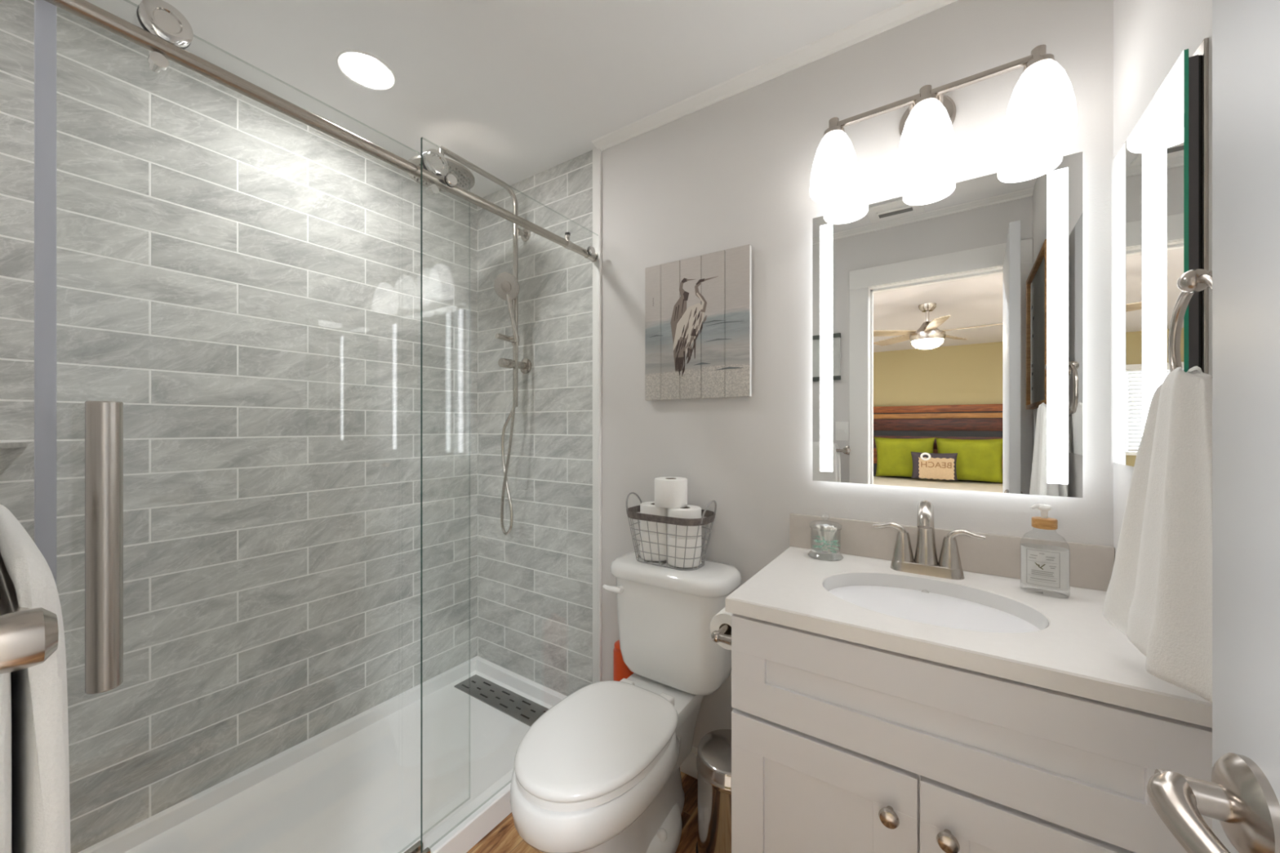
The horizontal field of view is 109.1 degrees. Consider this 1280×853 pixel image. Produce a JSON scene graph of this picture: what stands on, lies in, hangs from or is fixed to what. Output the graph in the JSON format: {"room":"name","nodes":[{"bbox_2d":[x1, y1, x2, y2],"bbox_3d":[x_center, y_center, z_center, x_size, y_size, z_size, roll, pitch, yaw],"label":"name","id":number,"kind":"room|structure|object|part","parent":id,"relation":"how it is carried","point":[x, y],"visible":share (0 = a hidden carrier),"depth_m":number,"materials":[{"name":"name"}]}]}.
{"room":"bathroom","nodes":[
{"label":"bathroom","id":0,"kind":"room"},
{"bbox_2d":[0,0,477,852],"bbox_3d":[-1.355,0.051,1.691,0.120,2.447,1.680,0,0,34],"label":"wall","id":1,"kind":"structure","parent":0,"point":[239,275],"depth_m":1.55,"materials":[{"name":"grey tile"}]},
{"bbox_2d":[0,441,27,448],"bbox_3d":[-1.585,0.046,1.081,0.170,0.012,0.170,0,0,34],"label":"corner shelf","id":2,"kind":"object","parent":1,"relation":"attached to","point":[11,444],"visible":1,"depth_m":1.13,"materials":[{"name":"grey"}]},
{"bbox_2d":[84,0,906,197],"bbox_3d":[-0.298,-1.202,1.062,2.577,0.060,1.800,0,0,34],"label":"ceiling","id":3,"kind":"structure","parent":0,"point":[517,90],"depth_m":1.44,"materials":[{"name":"white paint"}]},
{"bbox_2d":[336,49,395,89],"bbox_3d":[-0.899,-1.170,1.502,0.168,0.004,0.168,0,0,34],"label":"recessed light","id":4,"kind":"object","parent":3,"relation":"in","point":[366,69],"visible":1,"depth_m":1.49,"materials":[{"name":"white paint"}]},
{"bbox_2d":[466,771,697,852],"bbox_3d":[-0.265,1.305,1.112,2.577,0.060,1.680,0,0,34],"label":"floor","id":5,"kind":"structure","parent":0,"point":[504,837],"depth_m":1.42,"materials":[{"name":"brown wood"}]},
{"bbox_2d":[77,655,566,852],"bbox_3d":[-0.932,1.230,1.482,0.817,0.090,1.560,0,0,34],"label":"shower tray","id":6,"kind":"object","parent":5,"relation":"on","point":[353,786],"visible":0.8,"depth_m":1.56,"materials":[{"name":"white plastic"}]},
{"bbox_2d":[404,137,595,852],"bbox_3d":[-0.401,0.199,1.564,0.053,1.992,0.824,0,0,34],"label":"fixed glass panel","id":7,"kind":"object","parent":6,"relation":"on","point":[451,180],"visible":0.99,"depth_m":1.26,"materials":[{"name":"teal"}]},
{"bbox_3d":[-0.387,0.192,1.582,0.008,1.977,0.779,0,0,34],"label":"glass pane","id":8,"kind":"part","parent":7,"relation":"part of","materials":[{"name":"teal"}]},
{"bbox_2d":[613,640,633,680],"bbox_3d":[-0.050,1.040,1.749,0.104,0.470,0.104,0,0,34],"label":"canister","id":9,"kind":"object","parent":5,"relation":"on","point":[620,670],"visible":0.17,"depth_m":1.71,"materials":[{"name":"orange plastic"}]},
{"bbox_3d":[-0.050,0.827,1.749,0.098,0.044,0.098,0,0,34],"label":"lid","id":10,"kind":"part","parent":9,"relation":"part of","materials":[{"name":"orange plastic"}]},
{"bbox_2d":[510,551,741,852],"bbox_3d":[-0.034,0.874,1.351,0.454,0.802,0.767,0,0,34],"label":"toilet","id":11,"kind":"object","parent":5,"relation":"on","point":[598,771],"visible":0.99,"depth_m":1.32,"materials":[{"name":"white ceramic"}]},
{"bbox_3d":[-0.119,0.864,1.255,0.356,0.016,0.481,0,0,34],"label":"seat","id":12,"kind":"part","parent":11,"relation":"part of","materials":[{"name":"white plastic"}]},
{"bbox_3d":[-0.119,0.842,1.255,0.362,0.025,0.485,0,0,34],"label":"lid","id":13,"kind":"part","parent":11,"relation":"part of","materials":[{"name":"white plastic"}]},
{"bbox_3d":[-0.069,1.075,1.331,0.366,0.400,0.697,0,0,34],"label":"bowl","id":14,"kind":"part","parent":11,"relation":"part of","materials":[{"name":"white ceramic"}]},
{"bbox_3d":[-0.094,0.563,1.583,0.079,0.026,0.036,0,0,34],"label":"flush lever","id":15,"kind":"part","parent":11,"relation":"part of","materials":[{"name":"white plastic"}]},
{"bbox_2d":[626,492,716,570],"bbox_3d":[0.105,0.357,1.596,0.332,0.229,0.182,0,0,34],"label":"wire basket","id":16,"kind":"object","parent":11,"relation":"on","point":[633,513],"visible":0.72,"depth_m":1.53,"materials":[{"name":"grey metal"}]},
{"bbox_3d":[-0.024,0.279,1.681,0.024,0.072,0.106,0,0,34],"label":"handle","id":17,"kind":"part","parent":16,"relation":"part of","materials":[{"name":"grey metal"}]},
{"bbox_2d":[640,530,667,560],"bbox_3d":[0.058,0.419,1.634,0.115,0.094,0.115,0,0,34],"label":"toilet roll","id":18,"kind":"object","parent":16,"relation":"in","point":[653,537],"visible":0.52,"depth_m":1.58,"materials":[{"name":"white paper"}]},
{"bbox_2d":[640,501,667,533],"bbox_3d":[0.058,0.324,1.634,0.115,0.094,0.115,0,0,34],"label":"toilet roll","id":19,"kind":"object","parent":18,"relation":"on","point":[647,508],"visible":0.53,"depth_m":1.58,"materials":[{"name":"white paper"}]},
{"bbox_2d":[667,534,701,568],"bbox_3d":[0.152,0.419,1.560,0.115,0.094,0.115,0,0,34],"label":"toilet roll","id":20,"kind":"object","parent":16,"relation":"in","point":[680,552],"visible":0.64,"depth_m":1.51,"materials":[{"name":"white paper"}]},
{"bbox_2d":[667,504,701,538],"bbox_3d":[0.152,0.324,1.560,0.115,0.094,0.115,0,0,34],"label":"toilet roll","id":21,"kind":"object","parent":20,"relation":"on","point":[690,511],"visible":0.69,"depth_m":1.51,"materials":[{"name":"white paper"}]},
{"bbox_2d":[654,476,687,508],"bbox_3d":[0.108,0.229,1.594,0.115,0.094,0.115,0,0,34],"label":"toilet roll","id":22,"kind":"object","parent":21,"relation":"on","point":[670,492],"visible":1,"depth_m":1.54,"materials":[{"name":"white paper"}]},
{"bbox_3d":[0.233,0.279,1.511,0.024,0.072,0.106,0,0,34],"label":"handle","id":23,"kind":"part","parent":16,"relation":"part of","materials":[{"name":"grey metal"}]},
{"bbox_3d":[0.118,0.694,1.581,0.420,0.347,0.208,0,0,34],"label":"tank","id":24,"kind":"part","parent":11,"relation":"part of","materials":[{"name":"white ceramic"}]},
{"bbox_3d":[0.115,0.500,1.576,0.454,0.055,0.226,0,0,34],"label":"tank lid","id":25,"kind":"part","parent":11,"relation":"part of","materials":[{"name":"white ceramic"}]},
{"bbox_2d":[695,728,731,852],"bbox_3d":[0.269,1.111,1.341,0.206,0.327,0.216,0,0,-8],"label":"trash can","id":26,"kind":"object","parent":5,"relation":"on","point":[713,757],"visible":0.55,"depth_m":1.28,"materials":[{"name":"silver metal"}]},
{"bbox_3d":[0.269,0.978,1.346,0.204,0.059,0.204,0,0,34],"label":"lid","id":27,"kind":"part","parent":26,"relation":"part of","materials":[{"name":"silver metal"}]},
{"bbox_2d":[731,585,1212,852],"bbox_3d":[0.646,0.847,1.036,0.730,0.857,0.556,0,0,34],"label":"vanity cabinet","id":28,"kind":"object","parent":5,"relation":"on","point":[838,745],"visible":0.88,"depth_m":0.84,"materials":[{"name":"white paint"}]},
{"bbox_2d":[711,623,731,645],"bbox_3d":[0.247,0.503,1.153,0.065,0.040,0.210,0,0,34],"label":"toilet paper holder","id":29,"kind":"object","parent":28,"relation":"attached to","point":[717,636],"visible":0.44,"depth_m":1.08,"materials":[{"name":"silver metal"}]},
{"bbox_2d":[710,607,733,649],"bbox_3d":[0.242,0.514,1.181,0.092,0.092,0.092,0,0,34],"label":"toilet roll","id":30,"kind":"object","parent":29,"relation":"hanging from","point":[722,617],"visible":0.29,"depth_m":1.15,"materials":[{"name":"white paper"}]},
{"bbox_3d":[0.362,0.910,0.940,0.360,0.530,0.018,0,0,34],"label":"door","id":31,"kind":"part","parent":28,"relation":"part of","materials":[{"name":"white paint"}]},
{"bbox_3d":[0.461,0.719,0.844,0.034,0.034,0.033,0,0,34],"label":"knob","id":32,"kind":"part","parent":28,"relation":"part of","materials":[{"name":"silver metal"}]},
{"bbox_3d":[0.536,0.719,0.794,0.034,0.034,0.033,0,0,34],"label":"knob","id":33,"kind":"part","parent":28,"relation":"part of","materials":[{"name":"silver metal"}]},
{"bbox_2d":[724,513,1212,728],"bbox_3d":[0.649,0.402,1.047,0.740,0.244,0.537,0,0,34],"label":"countertop","id":34,"kind":"structure","parent":28,"relation":"on","point":[1076,651],"depth_m":0.96,"materials":[{"name":"stone"}]},
{"bbox_2d":[808,518,843,556],"bbox_3d":[0.547,0.321,1.347,0.098,0.127,0.098,0,0,34],"label":"glass jar","id":35,"kind":"object","parent":34,"relation":"on","point":[828,518],"visible":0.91,"depth_m":1.34,"materials":[{"name":"glass"}]},
{"bbox_2d":[817,527,823,551],"bbox_3d":[0.533,0.332,1.343,0.019,0.073,0.007,0,0,-14],"label":"cotton swab","id":36,"kind":"object","parent":35,"relation":"in","point":[819,528],"visible":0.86,"depth_m":1.34,"materials":[{"name":"white"}]},
{"bbox_3d":[0.547,0.280,1.347,0.089,0.045,0.089,0,0,34],"label":"lid","id":37,"kind":"part","parent":35,"relation":"part of","materials":[{"name":"clear glass"}]},
{"bbox_2d":[826,527,831,548],"bbox_3d":[0.552,0.330,1.337,0.007,0.072,0.021,0,0,-24],"label":"cotton swab","id":38,"kind":"object","parent":35,"relation":"in","point":[829,529],"visible":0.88,"depth_m":1.33,"materials":[{"name":"white"}]},
{"bbox_2d":[827,528,833,551],"bbox_3d":[0.558,0.333,1.335,0.007,0.073,0.017,0,0,-41],"label":"cotton swab","id":39,"kind":"object","parent":35,"relation":"in","point":[832,529],"visible":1,"depth_m":1.33,"materials":[{"name":"white fabric"}]},
{"bbox_2d":[872,500,985,579],"bbox_3d":[0.731,0.286,1.168,0.250,0.195,0.144,0,0,34],"label":"faucet","id":40,"kind":"object","parent":34,"relation":"on","point":[925,562],"visible":1,"depth_m":1.18,"materials":[{"name":"silver metal"}]},
{"bbox_3d":[0.691,0.310,1.243,0.098,0.099,0.051,0,0,34],"label":"lever","id":41,"kind":"part","parent":40,"relation":"part of","materials":[{"name":"silver metal"}]},
{"bbox_3d":[0.731,0.275,1.168,0.055,0.172,0.144,0,0,34],"label":"spout","id":42,"kind":"part","parent":40,"relation":"part of","materials":[{"name":"silver metal"}]},
{"bbox_3d":[0.754,0.371,1.202,0.166,0.026,0.060,0,0,34],"label":"plate","id":43,"kind":"part","parent":40,"relation":"part of","materials":[{"name":"silver metal"}]},
{"bbox_3d":[0.817,0.310,1.160,0.098,0.099,0.051,0,0,34],"label":"lever","id":44,"kind":"part","parent":40,"relation":"part of","materials":[{"name":"silver metal"}]},
{"bbox_2d":[822,573,1048,630],"bbox_3d":[0.638,0.455,1.027,0.424,0.138,0.316,0,0,34],"label":"sink basin","id":45,"kind":"object","parent":34,"relation":"in","point":[1033,609],"depth_m":1.08,"materials":[{"name":"white ceramic"}]},
{"bbox_2d":[1020,503,1070,595],"bbox_3d":[0.933,0.281,1.052,0.086,0.206,0.058,0,0,34],"label":"soap dispenser","id":46,"kind":"object","parent":34,"relation":"on","point":[1042,566],"visible":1,"depth_m":1.03,"materials":[{"name":"white"}]},
{"bbox_2d":[1026,548,1059,587],"bbox_3d":[0.912,0.321,1.033,0.057,0.079,0.005,0,0,39],"label":"label","id":47,"kind":"object","parent":46,"relation":"attached to","point":[1042,566],"depth_m":1.03,"materials":[{"name":"grey paper"}]},
{"bbox_3d":[0.666,0.910,0.738,0.362,0.530,0.018,0,0,34],"label":"door","id":48,"kind":"part","parent":28,"relation":"part of","materials":[{"name":"white paint"}]},
{"bbox_2d":[477,0,1113,748],"bbox_3d":[0.166,0.051,1.762,2.577,2.447,0.120,0,0,34],"label":"wall","id":49,"kind":"structure","parent":0,"point":[735,171],"depth_m":1.60,"materials":[{"name":"paint"}]},
{"bbox_2d":[406,146,531,534],"bbox_3d":[-0.694,-0.302,1.921,0.250,1.596,0.565,0,0,34],"label":"shower column","id":50,"kind":"structure","parent":49,"relation":"attached to","point":[506,285],"depth_m":2.04,"materials":[{"name":"silver metal"}]},
{"bbox_2d":[592,147,601,683],"bbox_3d":[-0.182,0.006,1.913,0.046,2.357,0.012,0,0,34],"label":"trim","id":51,"kind":"structure","parent":49,"relation":"attached to","point":[597,155],"depth_m":1.91,"materials":[{"name":"white paint"}]},
{"bbox_2d":[680,746,697,779],"bbox_3d":[0.165,1.222,1.683,0.786,0.105,0.013,0,0,34],"label":"baseboard","id":52,"kind":"structure","parent":49,"relation":"attached to","point":[688,766],"depth_m":1.66,"materials":[{"name":"white paint"}]},
{"bbox_2d":[644,244,751,400],"bbox_3d":[0.201,-0.354,1.647,0.416,0.508,0.033,0,0,34],"label":"painting","id":53,"kind":"object","parent":49,"relation":"attached to","point":[698,309],"visible":1,"depth_m":1.62,"materials":[{"name":"paint"}]},
{"bbox_2d":[648,275,742,376],"bbox_3d":[0.192,-0.360,1.633,0.375,0.358,0.001,0,0,34],"label":"print","id":54,"kind":"object","parent":53,"relation":"attached to","point":[695,322],"depth_m":1.63,"materials":[{"name":"multicoloured"}]},
{"bbox_2d":[591,0,958,151],"bbox_3d":[0.454,-1.161,1.469,1.533,0.022,0.050,0,0,34],"label":"crown molding","id":55,"kind":"structure","parent":49,"relation":"attached to","point":[907,11],"depth_m":1.47,"materials":[{"name":"white paint"}]},
{"bbox_2d":[809,44,1077,203],"bbox_3d":[0.749,-0.790,1.194,0.570,0.253,0.182,0,0,34],"label":"vanity light","id":56,"kind":"object","parent":49,"relation":"attached to","point":[1042,112],"visible":1,"depth_m":1.12,"materials":[{"name":"white glass"}]},
{"bbox_2d":[823,117,844,136],"bbox_3d":[0.550,-0.847,1.294,0.056,0.050,0.056,0,0,34],"label":"socket","id":57,"kind":"object","parent":56,"relation":"attached to","point":[835,126],"depth_m":1.28,"materials":[{"name":"silver metal"}]},
{"bbox_3d":[0.550,-0.745,1.294,0.129,0.162,0.129,0,0,34],"label":"lamp shade","id":58,"kind":"part","parent":56,"relation":"part of","materials":[{"name":"white glass"}]},
{"bbox_3d":[0.735,-0.850,1.232,0.013,0.013,0.102,0,0,34],"label":"arm","id":59,"kind":"part","parent":56,"relation":"part of","materials":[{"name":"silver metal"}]},
{"bbox_2d":[913,84,938,107],"bbox_3d":[0.734,-0.847,1.172,0.056,0.050,0.056,0,0,34],"label":"socket","id":60,"kind":"object","parent":56,"relation":"attached to","point":[926,95],"depth_m":1.16,"materials":[{"name":"silver metal"}]},
{"bbox_3d":[0.734,-0.745,1.172,0.129,0.162,0.129,0,0,34],"label":"lamp shade","id":61,"kind":"part","parent":56,"relation":"part of","materials":[{"name":"white glass"}]},
{"bbox_3d":[0.789,-0.850,1.196,0.013,0.013,0.102,0,0,34],"label":"arm","id":62,"kind":"part","parent":56,"relation":"part of","materials":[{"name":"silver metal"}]},
{"bbox_2d":[1022,44,1054,72],"bbox_3d":[0.918,-0.847,1.050,0.056,0.050,0.056,0,0,34],"label":"socket","id":63,"kind":"object","parent":56,"relation":"attached to","point":[1038,56],"depth_m":1.04,"materials":[{"name":"silver metal"}]},
{"bbox_3d":[0.918,-0.745,1.050,0.129,0.162,0.129,0,0,34],"label":"lamp shade","id":64,"kind":"part","parent":56,"relation":"part of","materials":[{"name":"white glass"}]},
{"bbox_2d":[812,151,1082,497],"bbox_3d":[0.794,-0.238,1.252,0.608,0.810,0.036,0,0,34],"label":"led mirror","id":65,"kind":"object","parent":49,"relation":"attached to","point":[947,320],"visible":1,"depth_m":1.21,"materials":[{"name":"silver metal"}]},
{"bbox_2d":[790,513,1114,591],"bbox_3d":[0.793,0.332,1.264,0.740,0.104,0.016,0,0,34],"label":"backsplash","id":66,"kind":"structure","parent":49,"relation":"attached to","point":[1091,566],"depth_m":1.20,"materials":[{"name":"stone"}]},
{"bbox_2d":[1113,0,1212,559],"bbox_3d":[0.692,0.051,0.333,0.120,2.447,1.680,0,0,34],"label":"wall","id":67,"kind":"structure","parent":0,"point":[1150,37],"depth_m":0.89,"materials":[{"name":"paint"}]},
{"bbox_2d":[1102,365,1212,702],"bbox_3d":[0.753,0.126,0.642,0.098,0.412,0.297,0,0,34],"label":"hand towel","id":68,"kind":"object","parent":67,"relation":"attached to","point":[1159,593],"visible":0.55,"depth_m":0.58,"materials":[{"name":"white fabric"}]},
{"bbox_2d":[1111,37,1208,466],"bbox_3d":[0.943,-0.253,0.842,0.024,0.662,0.364,0,0,34],"label":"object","id":69,"kind":"object","parent":67,"relation":"attached to","point":[1160,174],"visible":0.76,"depth_m":0.78,"materials":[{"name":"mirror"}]},
{"bbox_3d":[0.951,-0.253,0.837,0.005,0.662,0.364,0,0,34],"label":"wall frame","id":70,"kind":"part","parent":69,"relation":"part of","materials":[{"name":"black metal"}]},
{"bbox_2d":[1168,268,1212,377],"bbox_3d":[0.761,-0.128,0.605,0.066,0.192,0.170,0,0,34],"label":"towel ring","id":71,"kind":"object","parent":67,"relation":"attached to","point":[1191,282],"visible":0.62,"depth_m":0.65,"materials":[{"name":"silver metal"}]},
{"bbox_3d":[0.761,-0.196,0.605,0.066,0.056,0.056,0,0,34],"label":"post","id":72,"kind":"part","parent":71,"relation":"part of","materials":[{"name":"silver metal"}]},
{"bbox_3d":[-0.763,0.051,0.362,2.337,2.447,0.120,0,0,34],"label":"wall","id":73,"kind":"structure","parent":0,"visible":0},
{"bbox_2d":[0,552,58,674],"bbox_3d":[-0.678,0.143,0.438,0.639,0.054,0.101,0,0,34],"label":"towel bar","id":74,"kind":"object","parent":73,"relation":"attached to","point":[28,637],"visible":0.72,"depth_m":0.30,"materials":[{"name":"silver metal"}]},
{"bbox_3d":[-0.434,0.143,0.277,0.054,0.054,0.101,0,0,34],"label":"post","id":75,"kind":"part","parent":74,"relation":"part of","materials":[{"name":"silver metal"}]},
{"bbox_2d":[0,504,71,852],"bbox_3d":[-0.651,0.520,0.461,0.502,0.853,0.064,0,0,34],"label":"bath towel","id":76,"kind":"object","parent":74,"relation":"hanging from","point":[35,801],"visible":0.74,"depth_m":0.35,"materials":[{"name":"white fabric"}]},
{"bbox_2d":[44,0,598,262],"bbox_3d":[-0.621,-0.724,1.275,0.042,0.065,1.560,0,0,34],"label":"shower rail","id":77,"kind":"object","parent":73,"relation":"attached to","point":[82,9],"visible":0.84,"depth_m":0.99,"materials":[{"name":"silver metal"}]},
{"bbox_2d":[34,0,448,694],"bbox_3d":[-0.733,0.189,1.075,0.108,1.978,0.832,0,0,34],"label":"door","id":78,"kind":"structure","parent":77,"relation":"hanging from","point":[104,420],"depth_m":0.76,"materials":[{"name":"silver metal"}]},
{"bbox_3d":[-0.899,0.198,0.765,0.042,0.480,0.042,0,0,34],"label":"handle","id":79,"kind":"part","parent":78,"relation":"part of","materials":[{"name":"silver metal"}]},
{"bbox_2d":[1146,0,1279,852],"bbox_3d":[0.347,0.228,0.119,0.158,2.071,0.662,0,0,32],"label":"door","id":80,"kind":"structure","parent":73,"relation":"in","point":[1242,798],"depth_m":0.35,"materials":[{"name":"grey paint"}]},
{"bbox_3d":[0.423,0.293,0.332,0.062,0.074,0.146,0,0,32],"label":"handle","id":81,"kind":"part","parent":80,"relation":"part of","materials":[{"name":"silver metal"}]}
]}

